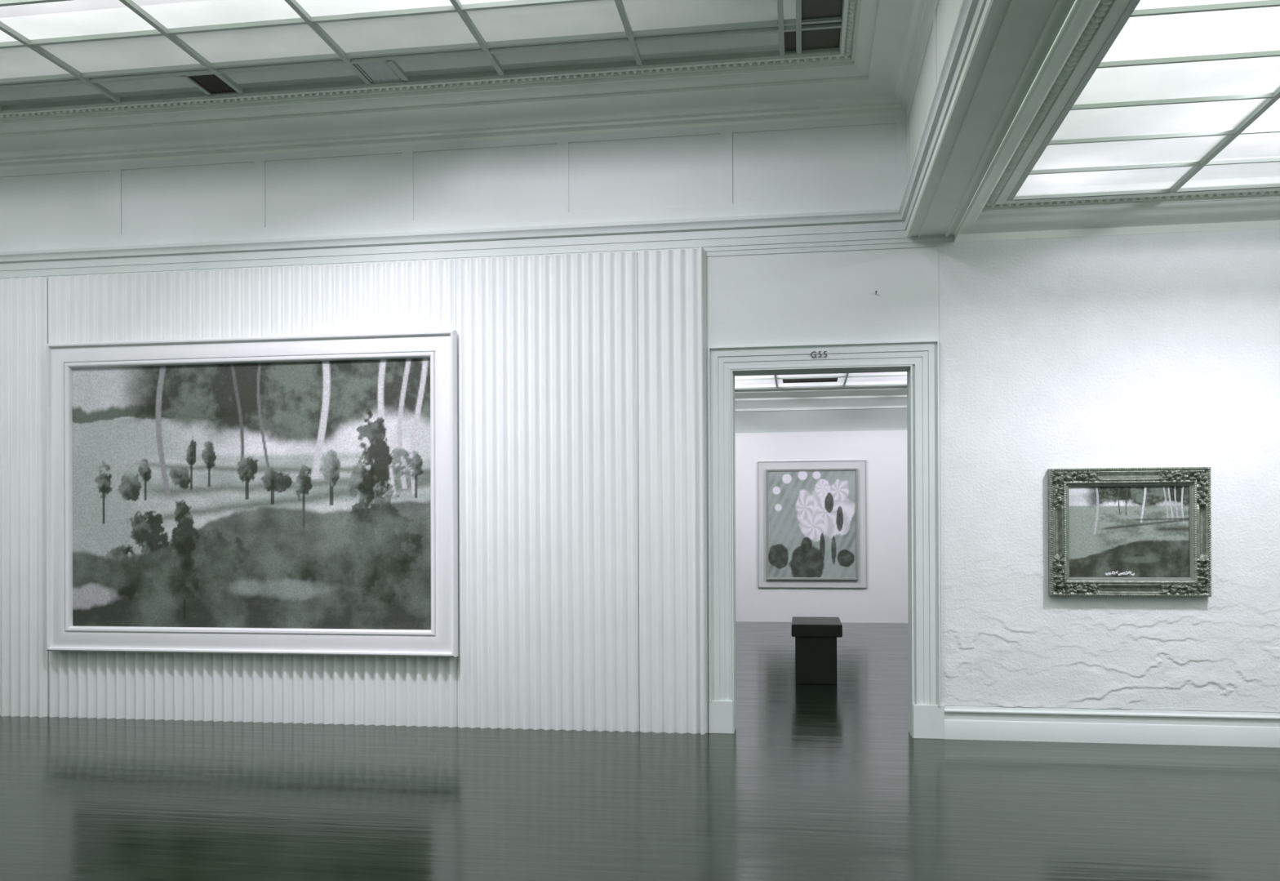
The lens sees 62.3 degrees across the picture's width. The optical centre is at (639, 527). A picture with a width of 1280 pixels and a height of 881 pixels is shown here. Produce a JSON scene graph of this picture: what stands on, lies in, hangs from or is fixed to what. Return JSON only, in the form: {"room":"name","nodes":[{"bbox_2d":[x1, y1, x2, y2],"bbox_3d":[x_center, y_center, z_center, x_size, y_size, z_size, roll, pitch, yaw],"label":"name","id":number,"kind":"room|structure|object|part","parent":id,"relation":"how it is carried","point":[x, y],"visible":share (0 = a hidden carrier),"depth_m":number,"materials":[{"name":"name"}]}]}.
{"room":"museum","nodes":[
{"label":"museum","id":0,"kind":"room"},
{"bbox_2d":[0,5,1277,732],"bbox_3d":[-0.521,-1.257,8.231,15.500,5.600,0.250,0,0,9],"label":"wall","id":1,"kind":"structure","parent":0,"point":[819,297],"depth_m":8.03,"materials":[{"name":"paint"}]},
{"bbox_2d":[0,276,48,717],"bbox_3d":[-6.540,-0.245,8.982,3.325,3.625,0.073,0,0,9],"label":"sheet","id":2,"kind":"object","parent":1,"relation":"attached to","point":[24,302],"visible":0.98,"depth_m":8.74,"materials":[{"name":"paint"}]},
{"bbox_2d":[48,258,457,727],"bbox_3d":[-3.159,-0.259,8.472,3.502,3.625,0.061,0,0,9],"label":"wall panel","id":3,"kind":"object","parent":1,"relation":"attached to","point":[418,295],"visible":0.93,"depth_m":8.45,"materials":[{"name":"paint"}]},
{"bbox_2d":[45,329,458,657],"bbox_3d":[-3.124,-0.254,8.393,3.461,2.507,0.085,0,0,9],"label":"framed painting","id":4,"kind":"object","parent":3,"relation":"attached to","point":[277,495],"visible":1,"depth_m":8.39,"materials":[{"name":"white paint"}]},
{"bbox_2d":[0,0,848,111],"bbox_3d":[-3.877,-3.461,3.564,9.326,0.364,9.028,0,0,9],"label":"skylight","id":5,"kind":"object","parent":1,"relation":"in","point":[54,53],"depth_m":7.17,"materials":[{"name":"glass"}]},
{"bbox_2d":[187,74,236,93],"bbox_3d":[-3.152,-3.290,7.824,0.233,0.022,0.326,0,0,9],"label":"ceiling vent","id":6,"kind":"object","parent":5,"relation":"attached to","point":[211,83],"visible":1,"depth_m":7.84,"materials":[{"name":"metal"}]},
{"bbox_2d":[354,61,403,82],"bbox_3d":[-1.882,-3.295,7.630,0.243,0.022,0.326,0,0,9],"label":"ceiling vent","id":7,"kind":"object","parent":5,"relation":"attached to","point":[375,72],"visible":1,"depth_m":7.64,"materials":[{"name":"metal"}]},
{"bbox_3d":[0.522,-3.326,2.937,0.375,0.008,8.888,0,0,9],"label":"dark border pane","id":8,"kind":"part","parent":5,"relation":"part of","materials":[{"name":"glass"}]},
{"bbox_2d":[0,114,906,251],"bbox_3d":[-3.126,-2.650,8.500,10.280,0.683,0.010,0,0,9],"label":"trim","id":9,"kind":"structure","parent":1,"relation":"attached to","point":[726,208],"depth_m":8.22,"materials":[{"name":"paint"}]},
{"bbox_2d":[0,0,935,169],"bbox_3d":[-3.880,-3.182,3.564,10.280,0.355,10.000,0,0,9],"label":"trim","id":10,"kind":"structure","parent":1,"relation":"attached to","point":[875,73],"depth_m":7.94,"materials":[{"name":"paint"}]},
{"bbox_3d":[-3.860,-3.266,3.608,9.400,0.030,9.055,0,0,9],"label":"bead moulding","id":11,"kind":"part","parent":10,"relation":"part of","materials":[{"name":"paint"}]},
{"bbox_2d":[0,230,953,279],"bbox_3d":[-2.966,-2.084,8.469,10.600,0.127,0.020,0,0,9],"label":"trim","id":12,"kind":"structure","parent":1,"relation":"attached to","point":[891,239],"depth_m":8.07,"materials":[{"name":"paint"}]},
{"bbox_2d":[0,0,986,271],"bbox_3d":[-3.877,-2.240,3.561,10.280,0.162,10.000,0,0,9],"label":"trim","id":13,"kind":"structure","parent":1,"relation":"attached to","point":[970,12],"depth_m":8.06,"materials":[{"name":"paint"}]},
{"bbox_2d":[456,250,639,732],"bbox_3d":[-0.719,-0.269,8.098,1.425,3.625,0.065,0,0,9],"label":"wall panel","id":14,"kind":"object","parent":1,"relation":"attached to","point":[548,345],"visible":1,"depth_m":8.07,"materials":[{"name":"paint"}]},
{"bbox_2d":[637,247,707,734],"bbox_3d":[0.242,-0.274,7.942,0.513,3.625,0.085,0,0,9],"label":"wall panel","id":15,"kind":"object","parent":1,"relation":"attached to","point":[673,406],"visible":1,"depth_m":7.93,"materials":[{"name":"paint"}]},
{"bbox_2d":[707,340,944,738],"bbox_3d":[1.374,0.092,7.922,1.707,2.886,0.306,0,0,9],"label":"door frame","id":16,"kind":"structure","parent":1,"relation":"in","point":[926,716],"depth_m":7.80,"materials":[{"name":"paint"}]},
{"bbox_2d":[906,0,939,181],"bbox_3d":[1.197,-2.684,2.783,0.010,0.683,9.990,0,0,9],"label":"trim","id":17,"kind":"structure","parent":1,"relation":"attached to","point":[933,19],"depth_m":6.50,"materials":[{"name":"paint"}]},
{"bbox_2d":[906,0,1075,237],"bbox_3d":[1.353,-2.899,2.765,0.335,1.564,10.000,0,0,9],"label":"ceiling beam","id":18,"kind":"structure","parent":1,"relation":"attached to","point":[1012,39],"depth_m":5.47,"materials":[{"name":"paint"}]},
{"bbox_2d":[939,227,1279,712],"bbox_3d":[4.653,-0.399,7.305,5.000,3.360,0.012,0,0,9],"label":"wall panel","id":19,"kind":"object","parent":1,"relation":"attached to","point":[1146,350],"depth_m":7.51,"materials":[{"name":"white paint"}]},
{"bbox_2d":[944,705,1279,747],"bbox_3d":[4.666,1.401,7.288,4.983,0.238,0.036,0,0,9],"label":"baseboard","id":20,"kind":"structure","parent":1,"relation":"attached to","point":[1146,726],"depth_m":7.48,"materials":[{"name":"paint"}]},
{"bbox_2d":[1048,466,1212,596],"bbox_3d":[3.440,0.032,7.432,1.070,0.907,0.112,0,0,9],"label":"framed painting","id":21,"kind":"object","parent":1,"relation":"attached to","point":[1113,531],"visible":1,"depth_m":7.45,"materials":[{"name":"paint"}]},
{"bbox_2d":[0,621,1279,880],"bbox_3d":[-0.546,1.602,7.984,15.900,0.120,20.170,0,0,9],"label":"floor","id":22,"kind":"structure","parent":0,"point":[811,782],"depth_m":5.96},
{"bbox_2d":[791,616,842,684],"bbox_3d":[1.801,1.246,10.809,0.492,0.592,0.920,0,0,9],"label":"pedestal","id":23,"kind":"object","parent":22,"relation":"on","point":[815,637],"visible":1,"depth_m":10.39,"materials":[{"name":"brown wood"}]},
{"bbox_3d":[1.734,1.307,10.419,0.404,0.469,0.050,0,0,9],"label":"panel","id":24,"kind":"part","parent":23,"relation":"part of","materials":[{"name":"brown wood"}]},
{"bbox_3d":[1.800,1.012,10.810,0.492,0.124,0.920,0,0,9],"label":"seat","id":25,"kind":"part","parent":23,"relation":"part of","materials":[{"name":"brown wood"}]},
{"bbox_2d":[734,408,906,432],"bbox_3d":[3.024,-1.241,17.548,9.700,5.600,0.200,0,0,9],"label":"wall","id":26,"kind":"structure","parent":0,"point":[877,419],"depth_m":17.45,"materials":[{"name":"white paint"}]},
{"bbox_2d":[734,385,906,411],"bbox_3d":[2.288,-2.134,12.746,9.300,0.360,9.520,0,0,9],"label":"trim","id":27,"kind":"structure","parent":26,"relation":"attached to","point":[893,396],"depth_m":17.25,"materials":[{"name":"paint"}]},
{"bbox_2d":[734,371,906,389],"bbox_3d":[2.288,-2.253,12.746,8.130,0.034,8.300,0,0,9],"label":"window","id":28,"kind":"structure","parent":26,"relation":"in","point":[899,378],"depth_m":16.24,"materials":[{"name":"glass"}]},
{"bbox_2d":[782,377,837,382],"bbox_3d":[2.584,-2.236,16.080,0.820,0.022,0.300,0,0,9],"label":"ceiling vent","id":29,"kind":"object","parent":28,"relation":"attached to","point":[810,380],"visible":1,"depth_m":16.09,"materials":[{"name":"metal"}]},
{"bbox_2d":[734,430,907,622],"bbox_3d":[3.059,-0.009,17.410,7.600,3.135,0.054,0,0,9],"label":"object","id":30,"kind":"structure","parent":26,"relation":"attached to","point":[884,599],"depth_m":17.34,"materials":[{"name":"white paint"}]},
{"bbox_2d":[757,460,866,587],"bbox_3d":[2.822,-0.053,17.383,1.764,2.084,0.068,0,0,9],"label":"framed painting","id":31,"kind":"object","parent":30,"relation":"attached to","point":[812,517],"visible":1,"depth_m":17.37,"materials":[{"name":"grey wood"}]},
{"bbox_3d":[6.486,-1.303,2.105,0.200,5.600,10.250,0,0,9],"label":"wall","id":32,"kind":"structure","parent":0,"visible":0},
{"bbox_2d":[953,0,1279,242],"bbox_3d":[3.943,-2.222,2.368,4.900,0.260,10.000,0,0,9],"label":"trim","id":33,"kind":"structure","parent":32,"relation":"attached to","point":[1088,24],"depth_m":7.25,"materials":[{"name":"paint"}]},
{"bbox_2d":[1006,0,1279,200],"bbox_3d":[3.971,-2.292,2.553,4.276,0.034,8.985,0,0,9],"label":"skylight","id":34,"kind":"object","parent":32,"relation":"in","point":[1180,95],"depth_m":5.80,"materials":[{"name":"glass"}]}
]}

